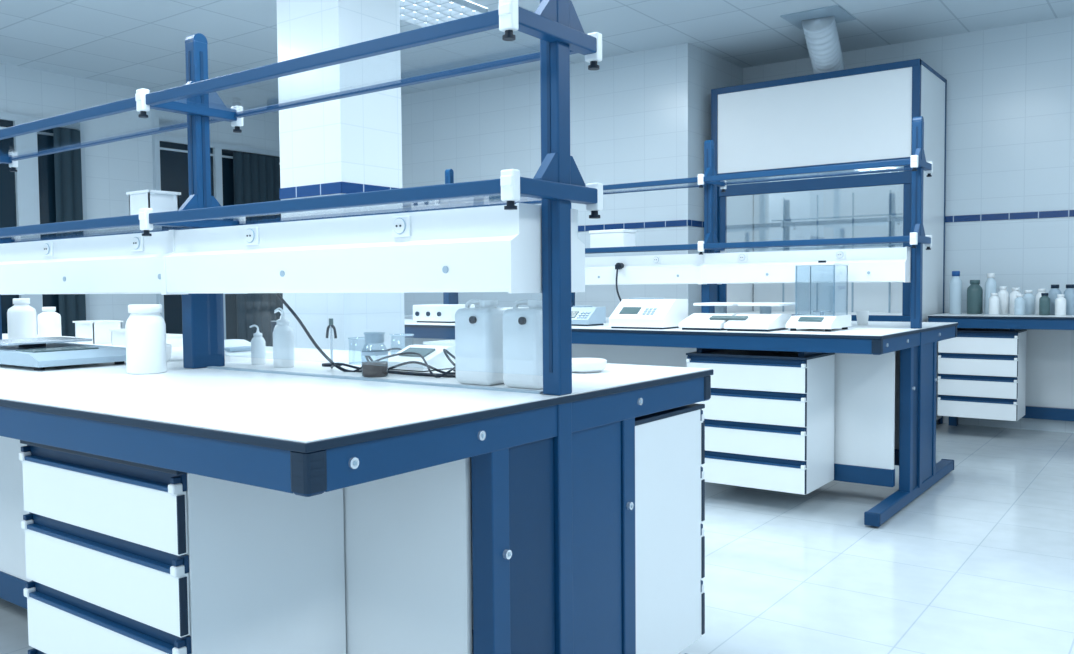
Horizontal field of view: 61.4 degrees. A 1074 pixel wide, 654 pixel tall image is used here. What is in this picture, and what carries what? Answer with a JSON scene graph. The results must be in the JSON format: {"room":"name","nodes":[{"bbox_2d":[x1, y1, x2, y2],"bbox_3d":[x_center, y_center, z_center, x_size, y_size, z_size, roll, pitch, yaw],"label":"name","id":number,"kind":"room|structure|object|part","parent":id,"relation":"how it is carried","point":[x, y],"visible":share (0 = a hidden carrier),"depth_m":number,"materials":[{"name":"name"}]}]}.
{"room":"science laboratory","nodes":[
{"label":"science laboratory","id":0,"kind":"room"},
{"bbox_2d":[0,63,279,328],"bbox_3d":[-5.363,-0.681,6.963,0.100,3.110,10.950,1,3,36],"label":"wall","id":1,"kind":"structure","parent":0,"point":[113,169],"depth_m":8.63,"materials":[{"name":"tile"}]},
{"bbox_2d":[0,112,89,334],"bbox_3d":[-4.808,-0.723,7.577,0.070,2.230,2.100,1,3,36],"label":"frame","id":2,"kind":"object","parent":1,"relation":"attached to","point":[26,176],"visible":0.37,"depth_m":7.98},
{"bbox_2d":[0,119,76,333],"bbox_3d":[-4.828,-0.719,7.592,0.020,2.120,2.000,1,3,36],"label":"pane","id":3,"kind":"object","parent":2,"relation":"in","point":[46,170],"visible":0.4,"depth_m":8.07,"materials":[{"name":"glass"}]},
{"bbox_2d":[53,128,85,336],"bbox_3d":[-4.252,-0.693,8.245,0.043,2.200,0.230,1,3,36],"label":"curtain","id":4,"kind":"object","parent":1,"relation":"hanging from","point":[67,164],"visible":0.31,"depth_m":8.22,"materials":[{"name":"grey fabric"}]},
{"bbox_2d":[152,134,279,339],"bbox_3d":[-3.308,-0.827,9.625,0.070,2.230,1.580,1,3,36],"label":"frame","id":5,"kind":"object","parent":1,"relation":"attached to","point":[217,147],"visible":0.31,"depth_m":9.48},
{"bbox_2d":[160,141,282,338],"bbox_3d":[-3.329,-0.823,9.640,0.020,2.120,1.480,1,3,36],"label":"pane","id":6,"kind":"object","parent":5,"relation":"in","point":[173,164],"visible":0.29,"depth_m":9.22,"materials":[{"name":"glass"}]},
{"bbox_2d":[233,151,281,346],"bbox_3d":[-3.051,-0.776,9.885,0.044,2.200,0.600,1,3,36],"label":"curtain","id":7,"kind":"object","parent":1,"relation":"hanging from","point":[256,177],"visible":0.34,"depth_m":9.86,"materials":[{"name":"grey fabric"}]},
{"bbox_2d":[276,0,404,352],"bbox_3d":[-1.093,-0.635,5.075,0.510,3.110,0.455,1,3,36],"label":"structural column","id":8,"kind":"structure","parent":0,"point":[353,144],"depth_m":4.89,"materials":[{"name":"tile"}]},
{"bbox_2d":[0,423,1073,653],"bbox_3d":[-0.627,1.033,3.582,11.800,0.100,10.950,1,3,36],"label":"floor","id":9,"kind":"structure","parent":0,"point":[981,561],"depth_m":3.67,"materials":[{"name":"tile"}]},
{"bbox_2d":[0,0,712,653],"bbox_3d":[-1.658,0.057,3.239,4.313,1.899,1.450,1,3,36],"label":"lab bench","id":10,"kind":"object","parent":9,"relation":"on","point":[498,518],"visible":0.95,"depth_m":1.99,"materials":[{"name":"laminate"}]},
{"bbox_2d":[7,298,36,338],"bbox_3d":[-2.261,-0.023,3.974,0.112,0.205,0.112,1,3,36],"label":"bottle","id":11,"kind":"object","parent":10,"relation":"on","point":[21,317],"visible":0.82,"depth_m":3.93,"materials":[{"name":"white plastic"}]},
{"bbox_2d":[37,307,61,337],"bbox_3d":[-2.339,-0.016,4.342,0.100,0.160,0.100,1,3,36],"label":"bottle","id":12,"kind":"object","parent":10,"relation":"on","point":[48,321],"visible":0.84,"depth_m":4.30,"materials":[{"name":"white plastic"}]},
{"bbox_3d":[-1.673,-0.329,3.175,4.200,0.008,0.264,1,3,36],"label":"shelf glass","id":13,"kind":"part","parent":10,"relation":"part of","materials":[{"name":"glass"}]},
{"bbox_2d":[0,337,125,369],"bbox_3d":[-1.571,0.082,2.922,0.500,0.076,0.310,1,3,36],"label":"scale","id":14,"kind":"object","parent":10,"relation":"on","point":[38,353],"visible":0.99,"depth_m":2.81,"materials":[{"name":"grey plastic"}]},
{"bbox_2d":[73,320,122,343],"bbox_3d":[-1.986,0.021,4.097,0.172,0.100,0.142,1,3,36],"label":"plastic tub","id":15,"kind":"object","parent":10,"relation":"on","point":[97,330],"visible":0.89,"depth_m":4.04,"materials":[{"name":"white plastic"}]},
{"bbox_2d":[109,328,125,345],"bbox_3d":[-1.750,0.043,3.913,0.132,0.070,0.132,1,3,36],"label":"plastic tub","id":16,"kind":"object","parent":10,"relation":"on","point":[118,335],"visible":0.32,"depth_m":3.87,"materials":[{"name":"white plastic"}]},
{"bbox_2d":[125,304,166,373],"bbox_3d":[-1.114,0.033,2.579,0.106,0.195,0.106,1,3,36],"label":"bottle","id":17,"kind":"object","parent":10,"relation":"on","point":[145,327],"visible":1,"depth_m":2.54,"materials":[{"name":"white plastic"}]},
{"bbox_2d":[126,190,180,214],"bbox_3d":[-1.205,-0.374,2.848,0.122,0.100,0.112,1,3,36],"label":"plastic tub","id":18,"kind":"object","parent":10,"relation":"on","point":[159,201],"visible":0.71,"depth_m":2.81,"materials":[{"name":"white plastic"}]},
{"bbox_2d":[166,344,171,360],"bbox_3d":[-1.262,0.084,2.988,0.108,0.060,0.108,1,3,36],"label":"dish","id":19,"kind":"object","parent":10,"relation":"on","point":[168,346],"visible":0.2,"depth_m":2.98,"materials":[{"name":"white ceramic"}]},
{"bbox_2d":[166,333,182,346],"bbox_3d":[-1.572,0.057,3.784,0.152,0.050,0.132,1,3,36],"label":"plastic tub","id":20,"kind":"object","parent":10,"relation":"on","point":[176,340],"visible":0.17,"depth_m":3.76,"materials":[{"name":"white plastic"}]},
{"bbox_2d":[19,440,345,653],"bbox_3d":[-0.803,0.564,2.047,0.624,0.647,0.413,1,3,36],"label":"drawer unit","id":21,"kind":"object","parent":10,"relation":"attached to","point":[123,557],"visible":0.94,"depth_m":1.86,"materials":[{"name":"white metal"}]},
{"bbox_2d":[224,339,272,361],"bbox_3d":[-1.036,0.078,3.076,0.220,0.060,0.170,1,3,36],"label":"hotplate","id":22,"kind":"object","parent":10,"relation":"on","point":[235,350],"visible":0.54,"depth_m":3.02,"materials":[{"name":"white plastic"}]},
{"bbox_2d":[249,325,265,364],"bbox_3d":[-0.876,0.055,2.838,0.046,0.125,0.044,-2,3,-22],"label":"wash bottle","id":23,"kind":"object","parent":10,"relation":"on","point":[258,348],"visible":1,"depth_m":2.82,"materials":[{"name":"white plastic"}]},
{"bbox_2d":[273,308,294,367],"bbox_3d":[-0.766,0.031,2.733,0.062,0.180,0.062,1,3,36],"label":"wash bottle","id":24,"kind":"object","parent":10,"relation":"on","point":[283,334],"visible":1,"depth_m":2.71,"materials":[{"name":"white plastic"}]},
{"bbox_2d":[0,0,601,171],"bbox_3d":[-1.661,-0.678,3.148,4.238,0.130,0.340,1,3,36],"label":"shelf","id":25,"kind":"object","parent":10,"relation":"attached to","point":[557,25],"depth_m":2.21,"materials":[{"name":"blue metal"}]},
{"bbox_2d":[0,153,602,243],"bbox_3d":[-1.658,-0.345,3.163,4.238,0.130,0.340,1,3,36],"label":"shelf","id":26,"kind":"object","parent":10,"relation":"attached to","point":[558,182],"depth_m":2.19,"materials":[{"name":"blue metal"}]},
{"bbox_2d":[322,318,341,366],"bbox_3d":[-0.626,0.046,2.755,0.060,0.145,0.060,1,3,36],"label":"stand","id":27,"kind":"object","parent":10,"relation":"on","point":[330,325],"visible":0.96,"depth_m":2.75,"materials":[{"name":"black metal"}]},
{"bbox_3d":[-1.663,0.160,3.247,4.292,0.072,1.442,1,3,36],"label":"apron frame","id":28,"kind":"part","parent":10,"relation":"part of","materials":[{"name":"blue metal"}]},
{"bbox_2d":[348,337,364,364],"bbox_3d":[-0.558,0.074,2.832,0.065,0.082,0.065,1,3,36],"label":"glass beaker","id":29,"kind":"object","parent":10,"relation":"on","point":[354,363],"visible":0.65,"depth_m":2.81,"materials":[{"name":"glass"}]},
{"bbox_2d":[276,293,455,374],"bbox_3d":[-0.480,0.017,2.523,0.660,0.230,0.040,1,3,27],"label":"power cable","id":30,"kind":"object","parent":10,"relation":"on","point":[284,302],"visible":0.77,"depth_m":2.59,"materials":[{"name":"black plastic"}]},
{"bbox_2d":[361,332,387,377],"bbox_3d":[-0.434,0.073,2.417,0.072,0.118,0.072,1,3,36],"label":"flask","id":31,"kind":"object","parent":10,"relation":"on","point":[371,369],"visible":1,"depth_m":2.39,"materials":[{"name":"clear glass"}]},
{"bbox_2d":[331,361,455,373],"bbox_3d":[-0.409,0.109,2.536,0.446,0.039,0.108,0,3,18],"label":"power cable","id":32,"kind":"object","parent":10,"relation":"on","point":[407,362],"visible":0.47,"depth_m":2.47,"materials":[{"name":"black plastic"}]},
{"bbox_2d":[387,348,401,350],"bbox_3d":[-0.287,0.095,2.833,0.052,0.039,0.819,-3,4,-44],"label":"power cable","id":33,"kind":"object","parent":10,"relation":"on","point":[390,349],"visible":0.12,"depth_m":3.02,"materials":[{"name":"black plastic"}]},
{"bbox_2d":[390,334,413,354],"bbox_3d":[-0.420,0.068,2.817,0.076,0.092,0.076,1,3,36],"label":"glass beaker","id":34,"kind":"object","parent":10,"relation":"on","point":[390,334],"visible":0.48,"depth_m":2.80,"materials":[{"name":"glass"}]},
{"bbox_2d":[354,352,455,377],"bbox_3d":[-0.301,0.101,2.423,0.469,0.058,0.095,1,3,25],"label":"power cable","id":35,"kind":"object","parent":10,"relation":"on","point":[403,353],"visible":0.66,"depth_m":2.47,"materials":[{"name":"black plastic"}]},
{"bbox_2d":[365,356,455,377],"bbox_3d":[-0.331,0.101,2.492,0.476,0.060,0.106,1,3,36],"label":"power cable","id":36,"kind":"object","parent":10,"relation":"on","point":[366,357],"visible":0.32,"depth_m":2.42,"materials":[{"name":"black plastic"}]},
{"bbox_2d":[384,345,454,371],"bbox_3d":[-0.340,0.090,2.623,0.160,0.065,0.140,1,3,36],"label":"meter","id":37,"kind":"object","parent":10,"relation":"on","point":[434,355],"visible":0.76,"depth_m":2.59,"materials":[{"name":"white plastic"}]},
{"bbox_2d":[423,340,454,345],"bbox_3d":[-0.262,0.077,2.949,0.172,0.060,0.132,1,3,36],"label":"plastic tub","id":38,"kind":"object","parent":10,"relation":"on","point":[441,342],"visible":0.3,"depth_m":2.92,"materials":[{"name":"white plastic"}]},
{"bbox_2d":[443,349,455,365],"bbox_3d":[-0.131,0.093,2.472,0.269,0.067,0.115,0,3,20],"label":"power cable","id":39,"kind":"object","parent":10,"relation":"on","point":[446,352],"visible":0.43,"depth_m":2.48,"materials":[{"name":"black plastic"}]},
{"bbox_2d":[455,299,506,385],"bbox_3d":[-0.134,0.036,2.207,0.116,0.206,0.103,1,3,36],"label":"jug","id":40,"kind":"object","parent":10,"relation":"on","point":[478,331],"visible":0.94,"depth_m":2.17,"materials":[{"name":"white plastic"}]},
{"bbox_2d":[503,299,542,388],"bbox_3d":[-0.015,0.039,2.120,0.116,0.206,0.103,1,3,36],"label":"jug","id":41,"kind":"object","parent":10,"relation":"on","point":[522,327],"visible":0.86,"depth_m":2.08,"materials":[{"name":"white plastic"}]},
{"bbox_3d":[0.042,0.596,2.021,0.076,0.900,1.404,1,3,36],"label":"frame","id":42,"kind":"part","parent":10,"relation":"part of","materials":[{"name":"blue metal"}]},
{"bbox_2d":[572,358,606,372],"bbox_3d":[0.130,0.106,2.503,0.128,0.034,0.128,1,3,36],"label":"dish","id":43,"kind":"object","parent":10,"relation":"on","point":[579,365],"visible":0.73,"depth_m":2.45,"materials":[{"name":"white ceramic"}]},
{"bbox_2d":[635,403,704,653],"bbox_3d":[0.096,0.546,2.611,0.659,0.677,0.408,1,3,36],"label":"drawer unit","id":44,"kind":"object","parent":10,"relation":"attached to","point":[670,443],"visible":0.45,"depth_m":2.41,"materials":[{"name":"white laminate"}]},
{"bbox_2d":[270,116,957,526],"bbox_3d":[0.276,-0.138,6.074,4.403,2.004,1.630,1,3,36],"label":"lab bench","id":45,"kind":"object","parent":9,"relation":"on","point":[885,380],"visible":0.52,"depth_m":4.80,"materials":[{"name":"metal"}]},
{"bbox_2d":[413,304,474,322],"bbox_3d":[-0.642,-0.093,6.195,0.350,0.120,0.261,1,3,36],"label":"supplies","id":46,"kind":"object","parent":45,"relation":"on","point":[428,313],"visible":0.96,"depth_m":6.09,"materials":[{"name":"white plastic"}]},
{"bbox_2d":[571,306,605,325],"bbox_3d":[0.279,-0.069,5.498,0.200,0.118,0.200,1,3,36],"label":"meter","id":47,"kind":"object","parent":45,"relation":"on","point":[581,315],"visible":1,"depth_m":5.44,"materials":[{"name":"grey plastic"}]},
{"bbox_2d":[589,229,636,247],"bbox_3d":[0.489,-0.560,5.828,0.260,0.125,0.170,1,3,36],"label":"storage box","id":48,"kind":"object","parent":45,"relation":"on","point":[614,237],"visible":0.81,"depth_m":5.76,"materials":[{"name":"white plastic"}]},
{"bbox_3d":[0.276,0.018,6.082,4.392,0.072,1.622,1,3,36],"label":"apron frame","id":49,"kind":"part","parent":45,"relation":"part of","materials":[{"name":"blue metal"}]},
{"bbox_2d":[616,269,621,301],"bbox_3d":[0.538,-0.193,5.497,0.059,0.378,0.361,-1,3,-14],"label":"power cable","id":50,"kind":"object","parent":45,"relation":"on","point":[619,297],"visible":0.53,"depth_m":5.58,"materials":[{"name":"black rubber"}]},
{"bbox_2d":[615,263,623,268],"bbox_3d":[0.513,-0.381,5.655,0.040,0.042,0.055,1,3,36],"label":"plug","id":51,"kind":"object","parent":45,"relation":"attached to","point":[618,265],"depth_m":5.64,"materials":[{"name":"black plastic"}]},
{"bbox_2d":[609,298,687,328],"bbox_3d":[0.628,-0.080,5.093,0.340,0.168,0.300,1,3,36],"label":"spectrophotometer","id":52,"kind":"object","parent":45,"relation":"on","point":[631,313],"visible":0.99,"depth_m":5.01,"materials":[{"name":"white plastic"}]},
{"bbox_2d":[403,148,932,206],"bbox_3d":[0.297,-0.903,5.964,4.268,0.130,0.340,1,3,36],"label":"shelf","id":53,"kind":"object","parent":45,"relation":"attached to","point":[918,163],"depth_m":5.21,"materials":[{"name":"blue metal"}]},
{"bbox_2d":[679,302,795,331],"bbox_3d":[1.075,-0.058,4.841,0.500,0.140,0.400,1,3,36],"label":"scale","id":54,"kind":"object","parent":45,"relation":"on","point":[765,321],"visible":0.97,"depth_m":4.74,"materials":[{"name":"white plastic"}]},
{"bbox_3d":[0.285,-0.498,5.993,4.230,0.008,0.264,1,3,36],"label":"shelf glass","id":55,"kind":"part","parent":45,"relation":"part of","materials":[{"name":"glass"}]},
{"bbox_2d":[585,224,931,254],"bbox_3d":[0.301,-0.513,5.981,4.268,0.130,0.340,1,3,36],"label":"shelf","id":56,"kind":"object","parent":45,"relation":"attached to","point":[917,237],"depth_m":5.00,"materials":[{"name":"blue metal"}]},
{"bbox_2d":[686,348,834,494],"bbox_3d":[1.169,0.455,4.750,0.644,0.702,0.438,1,3,36],"label":"drawer unit","id":57,"kind":"object","parent":45,"relation":"attached to","point":[769,415],"visible":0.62,"depth_m":4.55,"materials":[{"name":"white laminate"}]},
{"bbox_2d":[786,261,850,331],"bbox_3d":[1.457,-0.164,4.674,0.230,0.359,0.330,1,3,36],"label":"analytical balance","id":58,"kind":"object","parent":45,"relation":"on","point":[808,321],"visible":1,"depth_m":4.60,"materials":[{"name":"white plastic"}]},
{"bbox_2d":[856,310,868,324],"bbox_3d":[1.871,-0.052,5.202,0.074,0.083,0.074,1,3,36],"label":"plastic cup","id":59,"kind":"object","parent":45,"relation":"on","point":[862,316],"visible":0.96,"depth_m":5.18,"materials":[{"name":"white plastic"}]},
{"bbox_3d":[2.022,0.455,4.826,0.076,0.900,1.584,1,3,36],"label":"frame","id":60,"kind":"part","parent":45,"relation":"part of","materials":[{"name":"blue metal"}]},
{"bbox_2d":[711,5,946,423],"bbox_3d":[2.227,-0.797,7.223,1.640,3.186,1.340,1,3,36],"label":"fume hood","id":61,"kind":"object","parent":9,"relation":"on","point":[835,114],"visible":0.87,"depth_m":7.18,"materials":[{"name":"white metal"}]},
{"bbox_2d":[928,313,1073,425],"bbox_3d":[4.658,0.385,5.893,3.820,0.900,0.728,1,3,36],"label":"bench","id":62,"kind":"object","parent":9,"relation":"on","point":[1049,338],"visible":0.45,"depth_m":6.81,"materials":[{"name":"laminate"}]},
{"bbox_2d":[949,271,961,313],"bbox_3d":[3.236,-0.267,6.995,0.090,0.330,0.090,1,3,36],"label":"bottle","id":63,"kind":"object","parent":62,"relation":"on","point":[955,285],"visible":1,"depth_m":6.96,"materials":[{"name":"plastic"}]},
{"bbox_2d":[967,280,982,313],"bbox_3d":[3.345,-0.230,6.917,0.110,0.260,0.110,1,3,36],"label":"bottle","id":64,"kind":"object","parent":62,"relation":"on","point":[974,291],"visible":1,"depth_m":6.88,"materials":[{"name":"green glass"}]},
{"bbox_2d":[937,328,1026,420],"bbox_3d":[3.305,0.329,6.727,0.534,0.662,0.398,1,3,36],"label":"drawer unit","id":65,"kind":"object","parent":62,"relation":"attached to","point":[982,371],"visible":0.84,"depth_m":6.57,"materials":[{"name":"white laminate"}]},
{"bbox_2d":[985,273,996,313],"bbox_3d":[3.434,-0.253,6.851,0.080,0.310,0.080,1,3,36],"label":"bottle","id":66,"kind":"object","parent":62,"relation":"on","point":[990,284],"visible":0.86,"depth_m":6.83,"materials":[{"name":"plastic"}]},
{"bbox_2d":[989,293,999,314],"bbox_3d":[3.400,-0.172,6.731,0.070,0.160,0.070,1,3,36],"label":"bottle","id":67,"kind":"object","parent":62,"relation":"on","point":[994,300],"visible":1,"depth_m":6.71,"materials":[{"name":"white plastic"}]},
{"bbox_2d":[998,286,1008,313],"bbox_3d":[3.503,-0.201,6.803,0.076,0.210,0.076,1,3,36],"label":"bottle","id":68,"kind":"object","parent":62,"relation":"on","point":[1003,295],"visible":0.88,"depth_m":6.77,"materials":[{"name":"white plastic"}]},
{"bbox_2d":[1009,287,1020,313],"bbox_3d":[3.572,-0.195,6.753,0.080,0.200,0.080,1,3,36],"label":"bottle","id":69,"kind":"object","parent":62,"relation":"on","point":[1015,291],"visible":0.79,"depth_m":6.73,"materials":[{"name":"white plastic"}]},
{"bbox_2d":[1014,294,1024,314],"bbox_3d":[3.537,-0.164,6.630,0.070,0.150,0.070,1,3,36],"label":"bottle","id":70,"kind":"object","parent":62,"relation":"on","point":[1019,303],"visible":0.99,"depth_m":6.61,"materials":[{"name":"plastic"}]},
{"bbox_2d":[1023,290,1034,314],"bbox_3d":[3.640,-0.183,6.703,0.080,0.180,0.080,1,3,36],"label":"bottle","id":71,"kind":"object","parent":62,"relation":"on","point":[1029,298],"visible":0.91,"depth_m":6.67,"materials":[{"name":"plastic"}]},
{"bbox_3d":[4.848,0.286,6.150,3.820,0.690,0.015,1,3,36],"label":"panel","id":72,"kind":"part","parent":62,"relation":"part of","materials":[{"name":"white laminate"}]},
{"bbox_2d":[1036,289,1045,314],"bbox_3d":[3.709,-0.186,6.652,0.076,0.190,0.076,1,3,36],"label":"bottle","id":73,"kind":"object","parent":62,"relation":"on","point":[1038,295],"visible":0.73,"depth_m":6.64,"materials":[{"name":"white plastic"}]},
{"bbox_2d":[1039,293,1049,314],"bbox_3d":[3.667,-0.166,6.536,0.070,0.160,0.070,1,3,36],"label":"bottle","id":74,"kind":"object","parent":62,"relation":"on","point":[1044,301],"visible":0.97,"depth_m":6.51,"materials":[{"name":"green plastic"}]},
{"bbox_2d":[1048,285,1061,314],"bbox_3d":[3.777,-0.200,6.602,0.084,0.220,0.084,1,3,36],"label":"bottle","id":75,"kind":"object","parent":62,"relation":"on","point":[1054,291],"visible":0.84,"depth_m":6.58,"materials":[{"name":"grey plastic"}]},
{"bbox_2d":[1055,294,1065,314],"bbox_3d":[3.747,-0.159,6.477,0.070,0.150,0.070,1,3,36],"label":"bottle","id":76,"kind":"object","parent":62,"relation":"on","point":[1060,301],"visible":0.98,"depth_m":6.45,"materials":[{"name":"white plastic"}]},
{"bbox_2d":[1063,284,1073,314],"bbox_3d":[3.854,-0.198,6.546,0.084,0.220,0.084,1,3,36],"label":"bottle","id":77,"kind":"object","parent":62,"relation":"on","point":[1068,293],"visible":0.9,"depth_m":6.51,"materials":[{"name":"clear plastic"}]},
{"bbox_2d":[0,0,1073,113],"bbox_3d":[-0.655,-2.173,3.440,11.800,0.100,10.950,1,3,36],"label":"ceiling","id":78,"kind":"structure","parent":0,"point":[132,43],"depth_m":7.01,"materials":[{"name":"tile"}]},
{"bbox_2d":[400,0,487,27],"bbox_3d":[-0.942,-2.215,6.097,0.600,0.043,1.200,1,3,36],"label":"ceiling light","id":79,"kind":"object","parent":78,"relation":"in","point":[420,13],"depth_m":6.37,"materials":[{"name":"white plastic"}]},
{"bbox_2d":[401,43,687,316],"bbox_3d":[-0.427,-0.832,9.388,5.000,3.110,1.200,1,3,36],"label":"wall","id":80,"kind":"structure","parent":0,"point":[628,115],"depth_m":7.94,"materials":[{"name":"tile"}]},
{"bbox_2d":[578,220,687,231],"bbox_3d":[-0.781,-0.902,8.895,5.008,0.050,0.008,1,3,36],"label":"trim","id":81,"kind":"structure","parent":80,"relation":"attached to","point":[674,223],"depth_m":7.71,"materials":[{"name":"blue tile"}]},
{"bbox_2d":[687,43,742,316],"bbox_3d":[1.563,-0.782,7.871,0.004,3.110,1.100,1,3,36],"label":"wall","id":82,"kind":"structure","parent":0,"point":[706,71],"depth_m":7.56,"materials":[{"name":"tile"}]},
{"bbox_2d":[688,220,703,227],"bbox_3d":[1.564,-0.877,7.861,0.008,0.050,1.108,1,3,36],"label":"trim","id":83,"kind":"structure","parent":82,"relation":"attached to","point":[694,223],"depth_m":7.52,"materials":[{"name":"blue tile"}]},
{"bbox_2d":[743,16,1073,432],"bbox_3d":[4.579,-0.744,6.409,6.600,3.110,0.100,1,3,36],"label":"wall","id":84,"kind":"structure","parent":0,"point":[1010,107],"depth_m":7.02,"materials":[{"name":"tile"}]},
{"bbox_2d":[945,210,1073,222],"bbox_3d":[4.548,-0.836,6.360,6.596,0.050,0.008,1,3,36],"label":"trim","id":85,"kind":"structure","parent":84,"relation":"attached to","point":[1063,213],"depth_m":7.00,"materials":[{"name":"blue tile"}]}
]}

